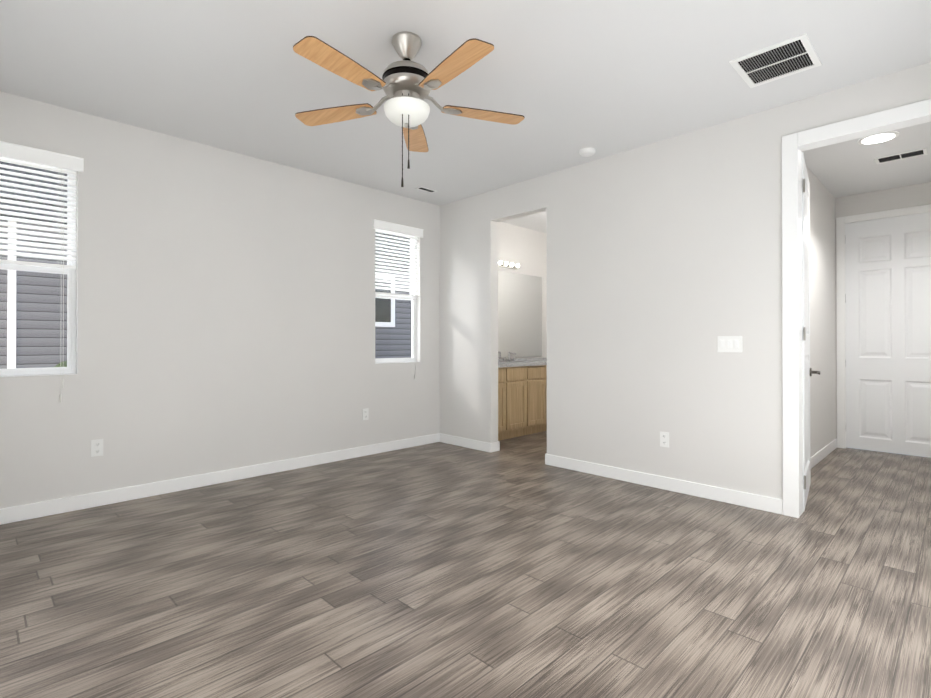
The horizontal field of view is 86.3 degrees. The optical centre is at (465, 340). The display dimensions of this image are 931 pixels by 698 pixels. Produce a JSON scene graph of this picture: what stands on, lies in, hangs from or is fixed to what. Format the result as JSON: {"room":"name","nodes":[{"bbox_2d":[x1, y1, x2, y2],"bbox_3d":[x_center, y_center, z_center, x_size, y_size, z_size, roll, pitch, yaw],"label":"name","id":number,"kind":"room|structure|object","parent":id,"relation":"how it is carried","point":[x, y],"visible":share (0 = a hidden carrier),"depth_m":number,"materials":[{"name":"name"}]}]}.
{"room":"empty bedroom","nodes":[
{"label":"empty bedroom","id":0,"kind":"room"},
{"bbox_2d":[0,91,546,508],"bbox_3d":[-1.064,-0.196,5.111,6.700,2.740,0.150,0,0,-45],"label":"wall","id":1,"kind":"structure","parent":0,"point":[225,309],"depth_m":4.01,"materials":[{"name":"paint"}]},
{"bbox_2d":[0,158,76,376],"bbox_3d":[-2.922,-0.490,3.244,0.600,1.450,0.134,0,0,-45],"label":"window","id":2,"kind":"structure","parent":1,"relation":"in","point":[70,327],"depth_m":3.39,"materials":[{"name":"white plastic"}]},
{"bbox_2d":[0,141,83,402],"bbox_3d":[-2.891,-0.417,3.212,0.656,1.673,0.085,0,0,-45],"label":"window blind","id":3,"kind":"object","parent":2,"relation":"attached to","point":[33,156],"visible":0.96,"depth_m":3.29,"materials":[{"name":"white plastic"}]},
{"bbox_2d":[91,439,102,456],"bbox_3d":[-2.584,0.756,3.482,0.070,0.115,0.009,0,0,-45],"label":"electrical outlet","id":4,"kind":"object","parent":1,"relation":"attached to","point":[96,447],"visible":1,"depth_m":3.48,"materials":[{"name":"white plastic"}]},
{"bbox_2d":[0,433,439,524],"bbox_3d":[-1.785,1.120,4.270,4.200,0.100,0.017,0,0,-45],"label":"baseboard","id":5,"kind":"structure","parent":1,"relation":"attached to","point":[118,495],"depth_m":3.88,"materials":[{"name":"white wood"}]},
{"bbox_2d":[362,408,368,419],"bbox_3d":[-1.015,0.754,5.042,0.070,0.115,0.009,0,0,-45],"label":"electrical outlet","id":6,"kind":"object","parent":1,"relation":"attached to","point":[365,414],"visible":1,"depth_m":5.04,"materials":[{"name":"white plastic"}]},
{"bbox_2d":[375,230,416,363],"bbox_3d":[-0.763,-0.480,5.391,0.600,1.450,0.134,0,0,-45],"label":"window","id":7,"kind":"structure","parent":1,"relation":"in","point":[413,345],"depth_m":5.53,"materials":[{"name":"white plastic"}]},
{"bbox_2d":[373,219,423,377],"bbox_3d":[-0.732,-0.406,5.359,0.656,1.673,0.085,0,0,-45],"label":"window blind","id":8,"kind":"object","parent":7,"relation":"attached to","point":[397,229],"visible":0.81,"depth_m":5.36,"materials":[{"name":"white plastic"}]},
{"bbox_2d":[498,261,519,269],"bbox_3d":[0.552,-0.994,6.532,0.490,0.070,0.114,0,0,-45],"label":"sconce","id":9,"kind":"object","parent":1,"relation":"attached to","point":[508,265],"visible":0.85,"depth_m":6.54,"materials":[{"name":"silver metal"}]},
{"bbox_2d":[498,270,541,357],"bbox_3d":[0.518,-0.337,6.570,1.640,1.145,0.007,0,0,-45],"label":"bathroom mirror","id":10,"kind":"object","parent":1,"relation":"attached to","point":[519,315],"visible":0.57,"depth_m":6.79,"materials":[{"name":"clear glass"}]},
{"bbox_2d":[0,431,930,697],"bbox_3d":[0.831,1.217,3.660,7.350,0.100,4.870,0,0,-45],"label":"floor","id":11,"kind":"structure","parent":0,"point":[516,567],"depth_m":2.33,"materials":[{"name":"laminate"}]},
{"bbox_2d":[498,364,546,440],"bbox_3d":[0.719,0.749,6.405,1.980,0.862,0.516,0,0,-45],"label":"bathroom vanity","id":12,"kind":"object","parent":11,"relation":"on","point":[522,396],"depth_m":6.03,"materials":[{"name":"brown wood"}]},
{"bbox_2d":[498,360,546,367],"bbox_3d":[0.724,0.299,6.401,2.020,0.038,0.532,0,0,-45],"label":"countertop","id":13,"kind":"structure","parent":12,"relation":"on","point":[501,363],"depth_m":6.14,"materials":[{"name":"white stone"}]},
{"bbox_2d":[0,0,930,233],"bbox_3d":[0.831,-1.623,3.674,7.350,0.100,4.870,0,0,-45],"label":"ceiling","id":14,"kind":"structure","parent":0,"point":[568,80],"depth_m":2.93,"materials":[{"name":"paint"}]},
{"bbox_2d":[293,31,524,186],"bbox_3d":[-0.308,-1.181,2.578,1.266,0.795,1.264,0,0,-45],"label":"ceiling fan","id":15,"kind":"object","parent":14,"relation":"hanging from","point":[406,84],"visible":1,"depth_m":2.52,"materials":[{"name":"brown wood"}]},
{"bbox_2d":[416,186,436,192],"bbox_3d":[-0.404,-1.562,5.156,0.220,0.008,0.090,0,0,-45],"label":"ceiling vent","id":16,"kind":"object","parent":14,"relation":"in","point":[425,189],"visible":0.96,"depth_m":5.15,"materials":[{"name":"white metal"}]},
{"bbox_2d":[579,147,594,156],"bbox_3d":[1.009,-1.552,4.111,0.132,0.038,0.132,0,0,-45],"label":"smoke detector","id":17,"kind":"object","parent":14,"relation":"attached to","point":[587,152],"visible":0.96,"depth_m":4.08,"materials":[{"name":"white plastic"}]},
{"bbox_2d":[729,33,821,87],"bbox_3d":[1.762,-1.573,2.819,0.405,0.008,0.365,0,0,-45],"label":"ceiling vent","id":18,"kind":"object","parent":14,"relation":"in","point":[787,57],"visible":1,"depth_m":2.81,"materials":[{"name":"white metal"}]},
{"bbox_2d":[858,131,898,144],"bbox_3d":[3.207,-1.568,3.858,0.250,0.008,0.250,0,0,-45],"label":"recessed light","id":19,"kind":"object","parent":14,"relation":"in","point":[878,138],"visible":0.88,"depth_m":3.85,"materials":[{"name":"white"}]},
{"bbox_2d":[874,148,927,164],"bbox_3d":[3.710,-1.566,4.231,0.190,0.008,0.330,0,0,-45],"label":"ceiling vent","id":20,"kind":"object","parent":14,"relation":"in","point":[901,156],"visible":1,"depth_m":4.22,"materials":[{"name":"white metal"}]},
{"bbox_2d":[439,62,930,499],"bbox_3d":[1.405,-0.201,4.132,0.120,2.740,4.720,0,0,-45],"label":"wall","id":21,"kind":"structure","parent":0,"point":[664,264],"depth_m":3.93,"materials":[{"name":"paint"}]},
{"bbox_2d":[440,433,495,452],"bbox_3d":[-0.010,1.126,5.452,0.013,0.100,0.783,0,0,-45],"label":"baseboard","id":22,"kind":"structure","parent":21,"relation":"attached to","point":[449,439],"depth_m":5.40,"materials":[{"name":"white wood"}]},
{"bbox_2d":[545,453,782,514],"bbox_3d":[1.436,1.119,4.000,0.013,0.100,1.938,0,0,-45],"label":"baseboard","id":23,"kind":"structure","parent":21,"relation":"attached to","point":[774,505],"depth_m":3.82,"materials":[{"name":"white wood"}]},
{"bbox_2d":[660,432,668,447],"bbox_3d":[1.556,0.778,3.883,0.009,0.115,0.070,0,0,-45],"label":"electrical outlet","id":24,"kind":"object","parent":21,"relation":"attached to","point":[664,439],"visible":1,"depth_m":3.88,"materials":[{"name":"white plastic"}]},
{"bbox_2d":[718,336,741,351],"bbox_3d":[1.889,0.029,3.549,0.013,0.115,0.163,0,0,-45],"label":"switch plate","id":25,"kind":"object","parent":21,"relation":"attached to","point":[729,343],"visible":1,"depth_m":3.55,"materials":[{"name":"white plastic"}]},
{"bbox_2d":[782,99,930,517],"bbox_3d":[2.528,-0.100,2.992,0.141,2.527,1.038,0,0,-45],"label":"door frame","id":26,"kind":"structure","parent":21,"relation":"attached to","point":[794,145],"depth_m":3.27,"materials":[{"name":"white wood"}]},
{"bbox_2d":[802,152,820,511],"bbox_3d":[2.506,-0.056,3.713,0.847,2.430,0.223,0,0,-45],"label":"bedroom door","id":27,"kind":"structure","parent":26,"relation":"attached to","point":[807,372],"depth_m":3.63,"materials":[{"name":"white painted wood"},{"name":"satin nickel"}]},
{"bbox_2d":[806,166,835,455],"bbox_3d":[3.089,-0.199,4.566,2.880,2.740,0.120,0,0,-45],"label":"door","id":28,"kind":"structure","parent":0,"point":[822,331],"depth_m":4.94,"materials":[{"name":"paint"}]},
{"bbox_2d":[811,438,836,467],"bbox_3d":[3.087,1.121,4.462,2.740,0.100,0.017,0,0,-45],"label":"baseboard","id":29,"kind":"structure","parent":28,"relation":"attached to","point":[822,453],"depth_m":4.83,"materials":[{"name":"white wood"}]},
{"bbox_2d":[835,182,930,437],"bbox_3d":[4.582,-0.197,5.022,0.120,2.740,1.340,0,0,-45],"label":"wall","id":30,"kind":"structure","parent":0,"point":[894,198],"depth_m":5.21,"materials":[{"name":"paint"}]},
{"bbox_2d":[836,204,930,447],"bbox_3d":[4.471,-0.085,5.122,0.141,2.517,1.014,0,0,-45],"label":"door frame","id":31,"kind":"structure","parent":30,"relation":"attached to","point":[841,222],"depth_m":5.39,"materials":[{"name":"white wood"}]},
{"bbox_2d":[845,212,930,457],"bbox_3d":[4.429,-0.052,5.088,0.117,2.436,0.878,0,0,-45],"label":"front door","id":32,"kind":"structure","parent":30,"relation":"in","point":[888,323],"depth_m":5.15,"materials":[{"name":"white painted wood"}]},
{"bbox_3d":[-2.171,1.664,6.257,20.000,0.270,3.050,0,0,-45],"label":"ground","id":33,"kind":"structure","parent":0,"visible":0},
{"bbox_2d":[0,161,410,375],"bbox_3d":[-4.200,-0.658,8.307,20.000,4.894,3.666,0,0,-45],"label":"neighbor","id":34,"kind":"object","parent":33,"relation":"on","point":[18,321],"depth_m":5.74,"materials":[{"name":"grey"}]},
{"label":"outside","id":35,"kind":"structure","parent":0,"visible":0},
{"bbox_2d":[54,361,70,373],"bbox_3d":[-3.342,0.696,5.630,1.408,1.055,5.305,0,0,37],"label":"bush","id":36,"kind":"object","parent":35,"point":[62,363],"depth_m":4.92,"materials":[{"name":"green plant"}]}
]}

